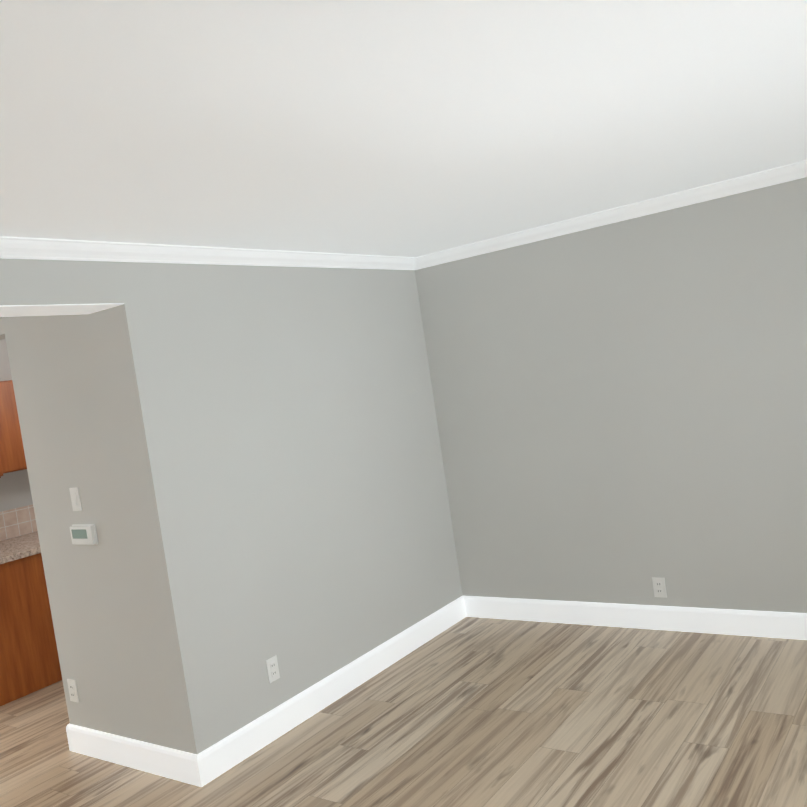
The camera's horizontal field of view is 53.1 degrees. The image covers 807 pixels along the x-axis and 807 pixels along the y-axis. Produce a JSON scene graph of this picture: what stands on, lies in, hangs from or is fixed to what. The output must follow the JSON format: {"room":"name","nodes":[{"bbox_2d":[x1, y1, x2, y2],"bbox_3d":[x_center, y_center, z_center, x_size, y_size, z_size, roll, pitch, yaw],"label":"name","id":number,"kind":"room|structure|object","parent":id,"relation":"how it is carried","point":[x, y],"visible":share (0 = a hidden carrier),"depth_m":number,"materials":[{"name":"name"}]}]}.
{"room":"empty living room","nodes":[
{"label":"empty living room","id":0,"kind":"room"},
{"bbox_2d":[0,339,32,536],"bbox_3d":[-2.807,0.659,6.342,0.120,2.440,2.190,-7,3,36],"label":"wall","id":1,"kind":"structure","parent":0,"point":[15,490],"depth_m":6.09,"materials":[{"name":"paint"}]},
{"bbox_2d":[0,444,7,477],"bbox_3d":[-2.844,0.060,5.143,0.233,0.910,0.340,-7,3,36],"label":"upper cabinet","id":2,"kind":"object","parent":1,"relation":"attached to","point":[3,470],"depth_m":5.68,"materials":[{"name":"brown wood"}]},
{"bbox_2d":[0,380,26,472],"bbox_3d":[-2.961,0.182,5.813,0.340,0.651,0.619,-7,3,36],"label":"upper cabinet","id":3,"kind":"object","parent":1,"relation":"attached to","point":[12,456],"depth_m":5.75,"materials":[{"name":"brown wood"}]},
{"bbox_2d":[0,309,179,749],"bbox_3d":[-2.901,0.727,4.991,4.360,2.440,0.120,-7,3,36],"label":"wall","id":4,"kind":"structure","parent":0,"point":[74,434],"depth_m":3.90,"materials":[{"name":"paint"}]},
{"bbox_2d":[67,679,78,701],"bbox_3d":[-1.707,1.482,4.170,0.072,0.116,0.009,-7,3,36],"label":"outlet","id":5,"kind":"object","parent":4,"relation":"attached to","point":[72,688],"visible":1,"depth_m":4.16,"materials":[{"name":"white plastic"}]},
{"bbox_2d":[69,487,81,510],"bbox_3d":[-1.604,0.469,3.948,0.072,0.116,0.012,-7,3,36],"label":"light switch","id":6,"kind":"object","parent":4,"relation":"attached to","point":[75,499],"visible":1,"depth_m":3.94,"materials":[{"name":"white plastic"}]},
{"bbox_2d":[70,524,97,544],"bbox_3d":[-1.558,0.640,3.932,0.190,0.100,0.024,-7,3,36],"label":"thermostat","id":7,"kind":"object","parent":4,"relation":"attached to","point":[83,534],"visible":1,"depth_m":3.91,"materials":[{"name":"white plastic"}]},
{"bbox_2d":[66,723,193,784],"bbox_3d":[-1.343,1.700,3.938,1.026,0.140,0.016,-7,3,36],"label":"baseboard","id":8,"kind":"structure","parent":4,"relation":"attached to","point":[166,762],"depth_m":3.91,"materials":[{"name":"white wood"}]},
{"bbox_2d":[108,262,462,754],"bbox_3d":[-0.469,0.382,4.562,0.120,2.440,2.310,-7,3,36],"label":"wall","id":9,"kind":"structure","parent":0,"point":[283,431],"depth_m":4.19,"materials":[{"name":"paint"}]},
{"bbox_2d":[0,236,419,269],"bbox_3d":[-2.210,-0.463,2.162,0.062,0.072,8.000,-7,3,36],"label":"crown molding","id":10,"kind":"structure","parent":9,"relation":"attached to","point":[40,248],"depth_m":3.79,"materials":[{"name":"white wood"}]},
{"bbox_2d":[266,655,279,682],"bbox_3d":[-0.653,1.330,4.045,0.009,0.116,0.072,-7,3,36],"label":"outlet","id":11,"kind":"object","parent":9,"relation":"attached to","point":[272,668],"visible":1,"depth_m":4.04,"materials":[{"name":"white plastic"}]},
{"bbox_2d":[186,596,465,786],"bbox_3d":[-0.257,1.515,4.553,0.016,0.140,2.306,-7,3,36],"label":"baseboard","id":12,"kind":"structure","parent":9,"relation":"attached to","point":[211,763],"depth_m":4.24,"materials":[{"name":"white wood"}]},
{"bbox_2d":[0,617,806,806],"bbox_3d":[-0.796,1.739,3.978,8.980,0.100,12.290,-7,3,36],"label":"floor","id":13,"kind":"structure","parent":0,"point":[476,712],"depth_m":3.75,"materials":[{"name":"brown wood"}]},
{"bbox_2d":[0,552,61,705],"bbox_3d":[-2.775,1.483,5.474,0.786,0.870,0.620,-7,3,36],"label":"base cabinet","id":14,"kind":"object","parent":13,"relation":"on","point":[29,661],"depth_m":5.25,"materials":[{"name":"brown wood"}]},
{"bbox_2d":[0,532,40,563],"bbox_3d":[-2.397,0.943,6.064,0.806,0.039,2.136,-7,3,36],"label":"countertop","id":15,"kind":"structure","parent":14,"relation":"on","point":[14,548],"depth_m":5.47,"materials":[{"name":"beige stone"}]},
{"bbox_2d":[0,0,806,256],"bbox_3d":[-1.169,-0.772,3.879,8.980,0.100,12.290,-7,3,36],"label":"ceiling","id":16,"kind":"structure","parent":0,"point":[408,128],"depth_m":2.33,"materials":[{"name":"white paint"}]},
{"bbox_2d":[0,258,123,305],"bbox_3d":[-2.999,-0.220,1.332,0.280,0.255,5.690,-7,3,36],"label":"header beam","id":17,"kind":"structure","parent":16,"relation":"attached to","point":[35,282],"depth_m":3.31,"materials":[{"name":"paint"}]},
{"bbox_2d":[0,303,123,316],"bbox_3d":[-2.980,-0.092,1.337,0.280,0.004,5.690,-7,3,36],"label":"soffit","id":18,"kind":"structure","parent":17,"relation":"attached to","point":[37,310],"depth_m":3.41,"materials":[{"name":"white paint"}]},
{"bbox_2d":[415,177,806,612],"bbox_3d":[1.449,0.094,4.656,3.150,2.440,0.120,-7,3,36],"label":"wall","id":19,"kind":"structure","parent":0,"point":[621,410],"depth_m":4.66,"materials":[{"name":"paint"}]},
{"bbox_2d":[416,160,806,268],"bbox_3d":[1.331,-1.079,4.464,3.012,0.072,0.072,-7,3,36],"label":"crown molding","id":20,"kind":"structure","parent":19,"relation":"attached to","point":[798,170],"depth_m":4.52,"materials":[{"name":"white wood"}]},
{"bbox_2d":[466,596,806,639],"bbox_3d":[1.633,1.232,4.606,3.046,0.140,0.016,-7,3,36],"label":"baseboard","id":21,"kind":"structure","parent":19,"relation":"attached to","point":[785,625],"depth_m":4.74,"materials":[{"name":"white wood"}]},
{"bbox_2d":[652,577,666,597],"bbox_3d":[1.485,1.069,4.691,0.072,0.116,0.009,-7,3,36],"label":"outlet","id":22,"kind":"object","parent":19,"relation":"attached to","point":[659,587],"visible":1,"depth_m":4.69,"materials":[{"name":"white plastic"}]}
]}

